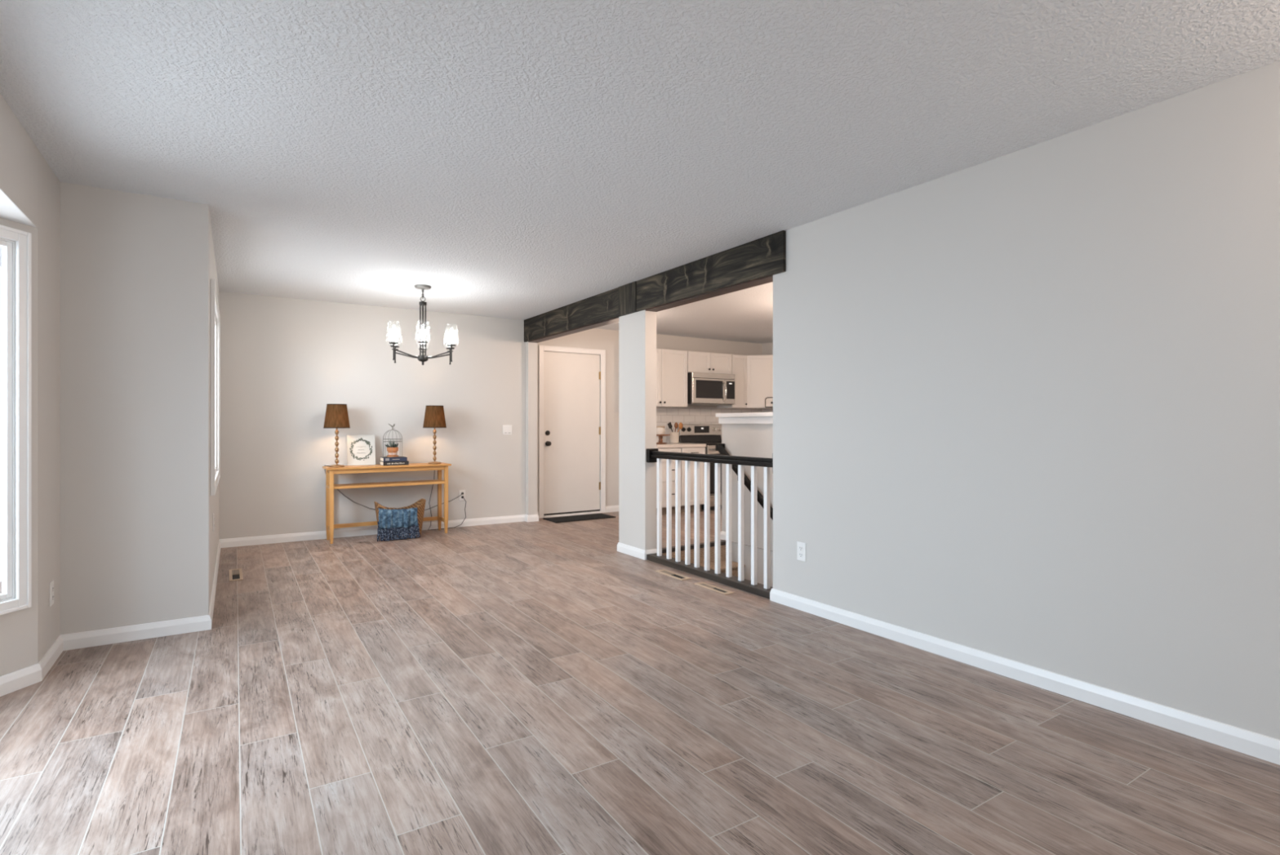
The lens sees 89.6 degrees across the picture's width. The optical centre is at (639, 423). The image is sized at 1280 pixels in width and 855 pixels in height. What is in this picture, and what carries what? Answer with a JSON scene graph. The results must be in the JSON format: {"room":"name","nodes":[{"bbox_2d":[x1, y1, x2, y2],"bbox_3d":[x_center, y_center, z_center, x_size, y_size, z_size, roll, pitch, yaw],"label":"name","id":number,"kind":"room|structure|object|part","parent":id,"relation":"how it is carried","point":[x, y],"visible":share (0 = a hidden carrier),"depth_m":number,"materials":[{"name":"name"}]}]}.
{"room":"living room","nodes":[
{"label":"living room","id":0,"kind":"room"},
{"bbox_2d":[0,217,37,675],"bbox_3d":[-2.825,0.141,2.620,0.045,2.075,0.680,0,0,7],"label":"wall","id":1,"kind":"structure","parent":0,"point":[18,628],"depth_m":2.91,"materials":[{"name":"beige paint"}]},
{"bbox_2d":[0,224,31,614],"bbox_3d":[-2.806,-0.018,2.617,0.054,1.685,0.590,0,0,7],"label":"window","id":2,"kind":"structure","parent":1,"relation":"in","point":[23,239],"depth_m":2.86,"materials":[{"name":"white paint"}]},
{"bbox_3d":[-2.819,-0.018,2.619,0.028,1.569,0.474,0,0,7],"label":"sash","id":3,"kind":"part","parent":2,"relation":"part of","materials":[{"name":"white paint"}]},
{"bbox_2d":[0,189,37,228],"bbox_3d":[-2.289,-0.939,1.711,0.555,0.085,2.601,0,0,-33],"label":"ceiling","id":4,"kind":"structure","parent":0,"point":[9,211],"depth_m":2.73,"materials":[{"name":"white paint"}]},
{"bbox_2d":[0,93,60,662],"bbox_3d":[-2.235,-0.041,2.031,0.120,2.440,3.079,0,0,-33],"label":"wall","id":5,"kind":"structure","parent":0,"point":[48,184],"depth_m":3.08,"materials":[{"name":"beige paint"}]},
{"bbox_2d":[49,579,53,606],"bbox_3d":[-2.899,0.834,3.178,0.008,0.117,0.072,0,0,-33],"label":"wall outlet","id":6,"kind":"object","parent":5,"relation":"attached to","point":[51,583],"visible":1,"depth_m":3.17,"materials":[{"name":"white plastic"}]},
{"bbox_2d":[60,182,208,634],"bbox_3d":[-2.833,-0.041,3.549,0.762,2.440,0.120,0,0,-33],"label":"wall","id":7,"kind":"structure","parent":0,"point":[135,267],"depth_m":3.52,"materials":[{"name":"beige paint"}]},
{"bbox_2d":[208,211,218,608],"bbox_3d":[-3.326,-0.041,4.939,0.120,2.440,2.750,0,0,-32],"label":"wall","id":8,"kind":"structure","parent":0,"point":[213,500],"depth_m":4.08,"materials":[{"name":"beige paint"}]},
{"bbox_2d":[210,278,220,495],"bbox_3d":[-3.100,-0.226,4.621,0.124,1.334,1.604,0,0,-32],"label":"window","id":9,"kind":"structure","parent":8,"relation":"in","point":[215,323],"depth_m":4.63,"materials":[{"name":"white paint"}]},
{"bbox_3d":[-3.083,-0.226,4.631,0.032,1.196,1.466,0,0,-32],"label":"sash","id":10,"kind":"part","parent":9,"relation":"part of","materials":[{"name":"white paint"}]},
{"bbox_2d":[0,511,538,696],"bbox_3d":[-2.875,1.138,4.658,2.577,0.082,7.137,0,0,6],"label":"baseboard","id":11,"kind":"structure","parent":8,"relation":"attached to","point":[14,681],"depth_m":3.59,"materials":[{"name":"white paint"}]},
{"bbox_2d":[218,291,525,538],"bbox_3d":[-2.844,-0.041,6.965,3.382,2.440,0.130,0,0,-33],"label":"wall","id":12,"kind":"structure","parent":0,"point":[282,359],"depth_m":6.80,"materials":[{"name":"beige paint"}]},
{"bbox_2d":[458,489,465,500],"bbox_3d":[-2.041,0.817,7.401,0.072,0.117,0.008,0,0,-33],"label":"wall outlet","id":13,"kind":"object","parent":12,"relation":"attached to","point":[460,491],"visible":1,"depth_m":7.39,"materials":[{"name":"white plastic"}]},
{"bbox_2d":[502,424,511,435],"bbox_3d":[-1.581,0.071,7.696,0.116,0.117,0.010,0,0,-33],"label":"light switch","id":14,"kind":"object","parent":12,"relation":"attached to","point":[507,429],"visible":1,"depth_m":7.69,"materials":[{"name":"white plastic"}]},
{"bbox_2d":[525,341,537,515],"bbox_3d":[-1.391,-0.041,7.941,0.118,2.440,0.350,0,0,-33],"label":"wall","id":15,"kind":"structure","parent":0,"point":[531,347],"depth_m":7.79,"materials":[{"name":"beige paint"}]},
{"bbox_2d":[0,508,1279,854],"bbox_3d":[1.120,1.179,3.611,8.600,0.001,10.350,0,0,-33],"label":"floor","id":16,"kind":"structure","parent":0,"point":[538,687],"depth_m":2.45,"materials":[{"name":"brown wood"}]},
{"bbox_2d":[228,568,243,581],"bbox_3d":[-3.156,1.175,5.033,0.088,0.006,0.440,0,0,-33],"label":"floor vent","id":17,"kind":"object","parent":16,"relation":"in","point":[234,574],"visible":1,"depth_m":5.02,"materials":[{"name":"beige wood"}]},
{"bbox_2d":[322,462,451,543],"bbox_3d":[-2.635,0.805,6.762,1.220,0.748,0.330,0,0,-33],"label":"console table","id":18,"kind":"object","parent":16,"relation":"on","point":[330,471],"visible":1,"depth_m":6.65,"materials":[{"name":"brown wood"}]},
{"bbox_3d":[-3.175,0.815,6.561,0.038,0.728,0.038,0,0,-33],"label":"leg","id":19,"kind":"part","parent":18,"relation":"part of","materials":[{"name":"brown wood"}]},
{"bbox_3d":[-3.041,0.815,6.353,0.038,0.728,0.038,0,0,-33],"label":"leg","id":20,"kind":"part","parent":18,"relation":"part of","materials":[{"name":"brown wood"}]},
{"bbox_2d":[346,435,375,465],"bbox_3d":[-2.914,0.273,6.741,0.270,0.315,0.056,0,0,-33],"label":"sign","id":21,"kind":"object","parent":18,"relation":"on","point":[361,449],"visible":1,"depth_m":6.73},
{"bbox_2d":[326,479,444,488],"bbox_3d":[-2.636,0.630,6.764,1.160,0.026,0.266,0,0,-33],"label":"shelf","id":22,"kind":"object","parent":18,"relation":"attached to","point":[329,486],"depth_m":6.65,"materials":[{"name":"brown wood"}]},
{"bbox_2d":[323,403,463,510],"bbox_3d":[-2.553,0.391,6.852,1.483,1.182,0.356,0,0,-33],"label":"table lamp","id":23,"kind":"object","parent":18,"relation":"on","point":[336,415],"visible":0.98,"depth_m":6.40,"materials":[{"name":"gold metal"}]},
{"bbox_3d":[-3.043,0.209,6.469,0.039,0.392,0.039,0,0,-33],"label":"stem","id":24,"kind":"part","parent":23,"relation":"part of","materials":[{"name":"gold metal"}]},
{"bbox_3d":[-3.043,-0.079,6.469,0.242,0.240,0.242,0,0,-33],"label":"lamp shade","id":25,"kind":"part","parent":23,"relation":"part of","materials":[{"name":"brown fabric"}]},
{"bbox_3d":[-3.043,0.037,6.469,0.244,0.009,0.244,0,0,-33],"label":"shade trim","id":26,"kind":"part","parent":23,"relation":"part of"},
{"bbox_3d":[-2.582,0.701,6.916,1.439,0.563,0.183,0,0,-33],"label":"cord","id":27,"kind":"part","parent":23,"relation":"part of","materials":[{"name":"black metal"}]},
{"bbox_2d":[379,460,408,465],"bbox_3d":[-2.596,0.410,6.805,0.255,0.040,0.192,0,0,-33],"label":"book","id":28,"kind":"object","parent":18,"relation":"on","point":[382,463],"visible":0.92,"depth_m":6.73,"materials":[{"name":"black paper"}]},
{"bbox_2d":[380,456,407,461],"bbox_3d":[-2.601,0.370,6.802,0.237,0.039,0.182,0,0,-33],"label":"book","id":29,"kind":"object","parent":28,"relation":"on","point":[403,458],"visible":0.99,"depth_m":6.73,"materials":[{"name":"blue paper"}]},
{"bbox_2d":[385,438,398,457],"bbox_3d":[-2.614,0.252,6.789,0.130,0.193,0.135,0,0,-1],"label":"potted succulent","id":30,"kind":"object","parent":29,"relation":"on","point":[391,450],"visible":0.95,"depth_m":6.76,"materials":[{"name":"green plant"}]},
{"bbox_2d":[386,447,398,455],"bbox_3d":[-2.609,0.292,6.797,0.114,0.093,0.114,0,0,-33],"label":"pot","id":31,"kind":"object","parent":30,"relation":"attached to","point":[391,451],"depth_m":6.76,"materials":[{"name":"ceramic"}]},
{"bbox_2d":[382,423,402,457],"bbox_3d":[-2.609,0.172,6.797,0.197,0.353,0.162,0,0,-33],"label":"birdcage","id":32,"kind":"object","parent":29,"relation":"on","point":[393,438],"visible":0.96,"depth_m":6.81,"materials":[{"name":"grey metal"}]},
{"bbox_3d":[-2.230,0.815,7.172,0.038,0.728,0.038,0,0,-33],"label":"leg","id":33,"kind":"part","parent":18,"relation":"part of","materials":[{"name":"brown wood"}]},
{"bbox_2d":[422,404,466,529],"bbox_3d":[-2.206,0.489,7.161,0.291,1.377,0.574,0,0,16],"label":"table lamp","id":34,"kind":"object","parent":18,"relation":"on","point":[434,415],"visible":0.99,"depth_m":6.92,"materials":[{"name":"gold metal"}]},
{"bbox_3d":[-2.228,0.209,6.996,0.039,0.392,0.039,0,0,-33],"label":"stem","id":35,"kind":"part","parent":34,"relation":"part of","materials":[{"name":"gold metal"}]},
{"bbox_3d":[-2.228,-0.079,6.996,0.242,0.240,0.242,0,0,-33],"label":"lamp shade","id":36,"kind":"part","parent":34,"relation":"part of","materials":[{"name":"brown fabric"}]},
{"bbox_3d":[-2.142,0.798,7.218,0.441,0.759,0.172,0,0,-33],"label":"cord","id":37,"kind":"part","parent":34,"relation":"part of","materials":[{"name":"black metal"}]},
{"bbox_3d":[-2.095,0.815,6.963,0.038,0.728,0.038,0,0,-33],"label":"leg","id":38,"kind":"part","parent":18,"relation":"part of","materials":[{"name":"brown wood"}]},
{"bbox_2d":[373,497,426,538],"bbox_3d":[-2.506,0.987,6.739,0.501,0.380,0.245,0,0,-33],"label":"wicker basket","id":39,"kind":"object","parent":16,"relation":"on","point":[420,504],"visible":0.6,"depth_m":6.76,"materials":[{"name":"brown wicker"}]},
{"bbox_2d":[377,507,420,541],"bbox_3d":[-2.457,1.010,6.561,0.422,0.326,0.082,0,0,-33],"label":"throw blanket","id":40,"kind":"object","parent":39,"relation":"hanging from","point":[392,522],"visible":1,"depth_m":6.54,"materials":[{"name":"blue fabric"}]},
{"bbox_2d":[542,512,615,523],"bbox_3d":[-0.753,1.171,8.053,0.825,0.015,0.375,0,0,-33],"label":"doormat","id":41,"kind":"object","parent":16,"relation":"on","point":[593,516],"visible":1,"depth_m":7.99,"materials":[{"name":"black fabric"}]},
{"bbox_2d":[618,309,656,550],"bbox_3d":[-0.025,-0.041,5.827,0.118,2.440,0.444,0,0,-33],"label":"wall pier","id":42,"kind":"object","parent":16,"relation":"on","point":[637,330],"visible":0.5,"depth_m":5.72,"materials":[{"name":"beige paint"}]},
{"bbox_2d":[617,542,657,559],"bbox_3d":[-0.031,1.138,5.823,0.132,0.082,0.472,0,0,-33],"label":"baseboard","id":43,"kind":"object","parent":42,"relation":"attached to","point":[642,553],"visible":0.73,"depth_m":5.73,"materials":[{"name":"white paint"}]},
{"bbox_2d":[656,447,680,515],"bbox_3d":[0.213,0.744,8.603,0.376,0.869,0.695,0,0,-33],"label":"base cabinet","id":44,"kind":"object","parent":16,"relation":"on","point":[669,449],"visible":0.24,"depth_m":8.32,"materials":[{"name":"white paint"}]},
{"bbox_3d":[0.380,0.906,8.347,0.369,0.321,0.018,0,0,-33],"label":"drawer","id":45,"kind":"part","parent":44,"relation":"part of","materials":[{"name":"white paint"}]},
{"bbox_3d":[0.380,0.595,8.347,0.369,0.288,0.018,0,0,-33],"label":"drawer","id":46,"kind":"part","parent":44,"relation":"part of","materials":[{"name":"white paint"}]},
{"bbox_3d":[0.380,0.381,8.347,0.369,0.127,0.018,0,0,-33],"label":"drawer","id":47,"kind":"part","parent":44,"relation":"part of","materials":[{"name":"white paint"}]},
{"bbox_2d":[654,568,691,580],"bbox_3d":[0.255,1.175,5.030,0.092,0.006,0.363,0,0,-33],"label":"floor vent","id":48,"kind":"object","parent":16,"relation":"in","point":[664,571],"visible":1,"depth_m":5.02,"materials":[{"name":"beige wood"}]},
{"bbox_2d":[680,446,705,512],"bbox_3d":[0.543,0.744,8.816,0.400,0.869,0.695,0,0,-33],"label":"base cabinet","id":49,"kind":"object","parent":16,"relation":"on","point":[701,450],"visible":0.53,"depth_m":8.55,"materials":[{"name":"white paint"}]},
{"bbox_2d":[656,442,706,448],"bbox_3d":[0.370,0.288,8.718,0.803,0.042,0.674,0,0,-33],"label":"countertop","id":50,"kind":"structure","parent":49,"relation":"on","point":[668,445],"depth_m":8.46,"materials":[{"name":"laminate"}]},
{"bbox_2d":[656,434,670,444],"bbox_3d":[0.277,0.203,8.656,0.260,0.128,0.260,0,0,-33],"label":"cake stand","id":51,"kind":"object","parent":50,"relation":"on","point":[660,436],"visible":0.83,"depth_m":8.59,"materials":[{"name":"brown wood"}]},
{"bbox_2d":[656,426,665,434],"bbox_3d":[0.269,0.083,8.650,0.136,0.110,0.136,0,0,-33],"label":"canister","id":52,"kind":"object","parent":51,"relation":"on","point":[660,429],"visible":0.79,"depth_m":8.59,"materials":[{"name":"white ceramic"}]},
{"bbox_3d":[0.277,0.150,8.656,0.260,0.023,0.260,0,0,-33],"label":"plate","id":53,"kind":"part","parent":51,"relation":"part of","materials":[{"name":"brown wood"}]},
{"bbox_2d":[669,431,679,443],"bbox_3d":[0.475,0.189,8.939,0.140,0.155,0.140,0,0,-33],"label":"utensil crock","id":54,"kind":"object","parent":50,"relation":"on","point":[674,436],"visible":1,"depth_m":8.88,"materials":[{"name":"white ceramic"}]},
{"bbox_2d":[667,422,672,431],"bbox_3d":[0.442,0.107,8.887,0.162,0.272,0.012,0,0,-33],"label":"spatula","id":55,"kind":"object","parent":54,"relation":"in","point":[669,424],"visible":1,"depth_m":8.87,"materials":[{"name":"plastic"}]},
{"bbox_3d":[0.411,0.018,8.867,0.087,0.094,0.010,0,0,-33],"label":"blade","id":56,"kind":"part","parent":55,"relation":"part of","materials":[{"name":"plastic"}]},
{"bbox_2d":[674,422,678,431],"bbox_3d":[0.497,0.110,8.970,0.082,0.264,0.025,0,0,-33],"label":"wooden spoon","id":57,"kind":"object","parent":54,"relation":"in","point":[676,424],"visible":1,"depth_m":8.96,"materials":[{"name":"brown wood"}]},
{"bbox_2d":[677,422,683,431],"bbox_3d":[0.526,0.111,8.957,0.175,0.265,0.028,0,0,-33],"label":"wooden spoon","id":58,"kind":"object","parent":54,"relation":"in","point":[680,425],"visible":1,"depth_m":8.97,"materials":[{"name":"brown wood"}]},
{"bbox_3d":[0.709,0.759,8.560,0.393,0.616,0.018,0,0,-33],"label":"cabinet door","id":59,"kind":"part","parent":49,"relation":"part of","materials":[{"name":"white paint"}]},
{"bbox_3d":[0.709,0.381,8.560,0.393,0.127,0.018,0,0,-33],"label":"drawer","id":60,"kind":"part","parent":49,"relation":"part of","materials":[{"name":"white paint"}]},
{"bbox_2d":[677,423,721,509],"bbox_3d":[1.050,0.590,9.119,0.768,1.178,0.730,0,0,-33],"label":"range","id":61,"kind":"object","parent":16,"relation":"on","point":[709,434],"visible":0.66,"depth_m":9.22,"materials":[{"name":"metal"}]},
{"bbox_3d":[0.873,0.084,9.392,0.766,0.165,0.080,0,0,-33],"label":"control panel","id":62,"kind":"part","parent":61,"relation":"part of","materials":[{"name":"silver metal"}]},
{"bbox_2d":[680,440,721,444],"bbox_3d":[1.055,0.268,9.111,0.768,0.022,0.600,0,0,-33],"label":"cooktop","id":63,"kind":"object","parent":61,"relation":"in","point":[708,442],"depth_m":9.11,"materials":[{"name":"black glass"}]},
{"bbox_3d":[1.207,0.622,8.875,0.736,0.665,0.040,0,0,-33],"label":"oven door","id":64,"kind":"part","parent":61,"relation":"part of","materials":[{"name":"silver metal"}]},
{"bbox_3d":[1.206,1.039,8.877,0.736,0.150,0.036,0,0,-33],"label":"storage drawer","id":65,"kind":"part","parent":61,"relation":"part of","materials":[{"name":"silver metal"}]},
{"bbox_3d":[1.218,0.674,8.857,0.734,0.540,0.004,0,0,-33],"label":"door glass","id":66,"kind":"part","parent":61,"relation":"part of","materials":[{"name":"black glass"}]},
{"bbox_2d":[662,539,745,576],"bbox_3d":[0.973,2.127,5.395,1.076,1.904,2.052,0,0,-33],"label":"staircase","id":67,"kind":"structure","parent":16,"relation":"attached to","point":[735,564],"depth_m":6.29,"materials":[{"name":"wood"}]},
{"bbox_2d":[646,448,773,598],"bbox_3d":[0.518,0.686,4.991,0.114,0.984,1.548,0,0,-33],"label":"stair railing","id":68,"kind":"object","parent":16,"relation":"on","point":[653,455],"visible":0.89,"depth_m":4.87,"materials":[{"name":"white paint"}]},
{"bbox_3d":[0.521,1.155,4.985,0.114,0.047,1.535,0,0,-33],"label":"rail","id":69,"kind":"part","parent":68,"relation":"part of","materials":[{"name":"black wood"}]},
{"bbox_3d":[0.517,0.264,4.990,0.060,0.060,1.521,0,0,-33],"label":"rail","id":70,"kind":"part","parent":68,"relation":"part of","materials":[{"name":"black wood"}]},
{"bbox_2d":[694,582,733,594],"bbox_3d":[0.528,1.175,4.615,0.080,0.006,0.350,0,0,-33],"label":"floor vent","id":71,"kind":"object","parent":16,"relation":"in","point":[708,586],"visible":1,"depth_m":4.60,"materials":[{"name":"beige wood"}]},
{"bbox_2d":[0,0,1279,343],"bbox_3d":[1.142,-1.311,3.577,8.800,0.100,10.470,0,0,-33],"label":"ceiling","id":72,"kind":"structure","parent":0,"point":[514,159],"depth_m":2.58,"materials":[{"name":"white paint"}]},
{"bbox_2d":[386,284,456,364],"bbox_3d":[-1.985,-0.900,5.896,0.661,0.722,0.665,0,0,-33],"label":"chandelier","id":73,"kind":"object","parent":72,"relation":"hanging from","point":[423,358],"visible":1,"depth_m":5.87,"materials":[{"name":"grey metal"}]},
{"bbox_3d":[-2.172,-0.793,5.685,0.048,0.080,0.048,0,0,-33],"label":"bulb","id":74,"kind":"part","parent":73,"relation":"part of","materials":[{"name":"white glass"}]},
{"bbox_3d":[-2.094,-0.634,5.772,0.018,0.143,0.252,0,0,42],"label":"arm","id":75,"kind":"part","parent":73,"relation":"part of","materials":[{"name":"brown metal"}]},
{"bbox_3d":[-2.147,-0.634,5.930,0.252,0.143,0.018,0,0,11],"label":"arm","id":76,"kind":"part","parent":73,"relation":"part of","materials":[{"name":"brown metal"}]},
{"bbox_3d":[-1.932,-0.634,5.740,0.017,0.143,0.252,0,0,-18],"label":"arm","id":77,"kind":"part","parent":73,"relation":"part of","materials":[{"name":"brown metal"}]},
{"bbox_3d":[-1.895,-0.793,5.629,0.048,0.080,0.048,0,0,-33],"label":"bulb","id":78,"kind":"part","parent":73,"relation":"part of","materials":[{"name":"white glass"}]},
{"bbox_3d":[-1.824,-0.634,5.862,0.252,0.143,0.018,0,0,11],"label":"arm","id":79,"kind":"part","parent":73,"relation":"part of","materials":[{"name":"brown metal"}]},
{"bbox_3d":[-1.877,-0.634,6.021,0.018,0.143,0.252,0,0,42],"label":"arm","id":80,"kind":"part","parent":73,"relation":"part of","materials":[{"name":"brown metal"}]},
{"bbox_3d":[-1.709,-0.793,5.841,0.048,0.080,0.048,0,0,-33],"label":"bulb","id":81,"kind":"part","parent":73,"relation":"part of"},
{"bbox_2d":[524,230,786,342],"bbox_3d":[-0.181,-1.123,6.038,0.149,0.275,4.312,0,0,-33],"label":"ceiling beam","id":82,"kind":"structure","parent":72,"relation":"attached to","point":[754,263],"depth_m":5.20,"materials":[{"name":"black wood"}]},
{"bbox_2d":[537,328,761,511],"bbox_3d":[0.284,-0.041,9.154,4.048,2.440,0.130,0,0,-33],"label":"wall","id":83,"kind":"structure","parent":0,"point":[593,338],"depth_m":8.65,"materials":[{"name":"beige paint"}]},
{"bbox_2d":[538,345,605,518],"bbox_3d":[-0.881,0.097,8.346,0.954,2.164,0.164,0,0,-33],"label":"door","id":84,"kind":"structure","parent":83,"relation":"in","point":[570,430],"depth_m":8.32,"materials":[{"name":"white paint"}]},
{"bbox_3d":[-1.151,0.247,8.114,0.062,0.062,0.068,0,0,-33],"label":"knob","id":85,"kind":"part","parent":84,"relation":"part of","materials":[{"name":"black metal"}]},
{"bbox_2d":[605,505,618,512],"bbox_3d":[-0.315,1.138,8.681,0.348,0.082,0.014,0,0,-33],"label":"baseboard","id":86,"kind":"structure","parent":83,"relation":"attached to","point":[612,508],"depth_m":8.64,"materials":[{"name":"white paint"}]},
{"bbox_2d":[656,348,687,407],"bbox_3d":[0.201,-0.624,8.797,0.886,0.775,0.378,0,0,-33],"label":"upper cabinet","id":87,"kind":"object","parent":83,"relation":"attached to","point":[671,364],"visible":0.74,"depth_m":8.76,"materials":[{"name":"white paint"}]},
{"bbox_3d":[0.098,-0.624,8.552,0.440,0.769,0.018,0,0,-33],"label":"cabinet door","id":88,"kind":"part","parent":87,"relation":"part of","materials":[{"name":"white paint"}]},
{"bbox_2d":[656,407,762,442],"bbox_3d":[0.883,0.019,9.458,2.468,0.509,0.010,0,0,-33],"label":"backsplash","id":89,"kind":"structure","parent":83,"relation":"attached to","point":[664,415],"depth_m":9.33,"materials":[{"name":"tile"}]},
{"bbox_2d":[687,351,731,373],"bbox_3d":[0.911,-0.864,9.256,0.792,0.295,0.378,0,0,-33],"label":"upper cabinet","id":90,"kind":"object","parent":83,"relation":"attached to","point":[697,362],"visible":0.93,"depth_m":9.11,"materials":[{"name":"white paint"}]},
{"bbox_3d":[0.826,-0.864,9.023,0.390,0.289,0.018,0,0,-33],"label":"cabinet door","id":91,"kind":"part","parent":90,"relation":"part of","materials":[{"name":"white paint"}]},
{"bbox_2d":[687,372,735,405],"bbox_3d":[0.946,-0.492,9.205,0.770,0.442,0.480,0,0,-33],"label":"microwave","id":92,"kind":"object","parent":90,"relation":"attached to","point":[703,388],"visible":0.95,"depth_m":9.02,"materials":[{"name":"metal"}]},
{"bbox_3d":[0.957,-0.462,9.008,0.575,0.349,0.026,0,0,-33],"label":"door","id":93,"kind":"part","parent":92,"relation":"part of","materials":[{"name":"silver metal"}]},
{"bbox_3d":[1.038,-0.675,9.063,0.770,0.075,0.022,0,0,-33],"label":"vent panel","id":94,"kind":"part","parent":92,"relation":"part of","materials":[{"name":"silver metal"}]},
{"bbox_3d":[1.206,-0.463,9.126,0.021,0.302,0.065,0,0,-33],"label":"handle","id":95,"kind":"part","parent":92,"relation":"part of","materials":[{"name":"silver metal"}]},
{"bbox_3d":[1.282,-0.462,9.218,0.193,0.349,0.026,0,0,-33],"label":"panel","id":96,"kind":"part","parent":92,"relation":"part of","materials":[{"name":"silver metal"}]},
{"bbox_3d":[1.159,-0.864,9.237,0.390,0.289,0.018,0,0,-33],"label":"cabinet door","id":97,"kind":"part","parent":90,"relation":"part of","materials":[{"name":"white paint"}]},
{"bbox_2d":[716,354,746,408],"bbox_3d":[1.374,-0.624,9.555,0.298,0.775,0.378,0,0,-33],"label":"upper cabinet","id":98,"kind":"object","parent":83,"relation":"attached to","point":[739,362],"visible":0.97,"depth_m":9.44,"materials":[{"name":"white paint"}]},
{"bbox_3d":[1.455,-0.624,9.429,0.292,0.769,0.018,0,0,-33],"label":"cabinet door","id":99,"kind":"part","parent":98,"relation":"part of","materials":[{"name":"white paint"}]},
{"bbox_2d":[721,423,773,586],"bbox_3d":[1.645,1.539,5.462,0.120,3.080,2.790,0,0,-33],"label":"wall","id":100,"kind":"structure","parent":0,"point":[754,440],"depth_m":6.27,"materials":[{"name":"beige paint"}]},
{"bbox_2d":[720,531,725,539],"bbox_3d":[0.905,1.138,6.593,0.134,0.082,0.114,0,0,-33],"label":"wall outlet","id":101,"kind":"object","parent":100,"relation":"attached to","point":[722,533],"depth_m":6.56,"materials":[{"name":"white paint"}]},
{"bbox_2d":[715,443,773,519],"bbox_3d":[1.477,1.190,5.529,0.091,1.981,2.485,0,0,-33],"label":"handrail","id":102,"kind":"object","parent":100,"relation":"attached to","point":[720,447],"visible":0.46,"depth_m":6.17,"materials":[{"name":"black wood"}]},
{"bbox_2d":[715,412,773,423],"bbox_3d":[1.632,-0.055,5.480,0.210,0.108,2.835,0,0,-33],"label":"trim","id":103,"kind":"structure","parent":100,"relation":"on","point":[744,417],"depth_m":6.25,"materials":[{"name":"white paint"}]},
{"bbox_2d":[761,342,773,408],"bbox_3d":[3.372,-0.041,7.994,0.120,2.440,5.170,0,0,-33],"label":"wall","id":104,"kind":"structure","parent":0,"point":[766,348],"depth_m":10.03,"materials":[{"name":"beige paint"}]},
{"bbox_2d":[746,355,773,408],"bbox_3d":[1.824,-0.624,9.697,0.629,0.775,0.628,0,0,-33],"label":"upper cabinet","id":105,"kind":"object","parent":104,"relation":"attached to","point":[759,367],"visible":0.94,"depth_m":9.47,"materials":[{"name":"white paint"}]},
{"bbox_2d":[762,408,773,412],"bbox_3d":[2.425,0.019,9.339,0.010,0.509,1.858,0,0,-33],"label":"trim","id":106,"kind":"structure","parent":104,"relation":"attached to","point":[763,410],"depth_m":10.01,"materials":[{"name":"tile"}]},
{"bbox_2d":[773,61,1279,739],"bbox_3d":[2.520,-0.041,1.887,0.118,2.440,5.835,0,0,-33],"label":"wall","id":107,"kind":"structure","parent":0,"point":[1026,402],"depth_m":2.80,"materials":[{"name":"beige paint"}]},
{"bbox_2d":[796,541,805,561],"bbox_3d":[1.023,0.808,4.087,0.008,0.117,0.072,0,0,-33],"label":"wall outlet","id":108,"kind":"object","parent":107,"relation":"attached to","point":[801,546],"visible":1,"depth_m":4.08,"materials":[{"name":"white plastic"}]},
{"bbox_2d":[769,587,1279,764],"bbox_3d":[2.469,1.138,1.862,0.032,0.082,5.849,0,0,-33],"label":"baseboard","id":109,"kind":"structure","parent":107,"relation":"attached to","point":[1259,745],"depth_m":2.80,"materials":[{"name":"white paint"}]}
]}

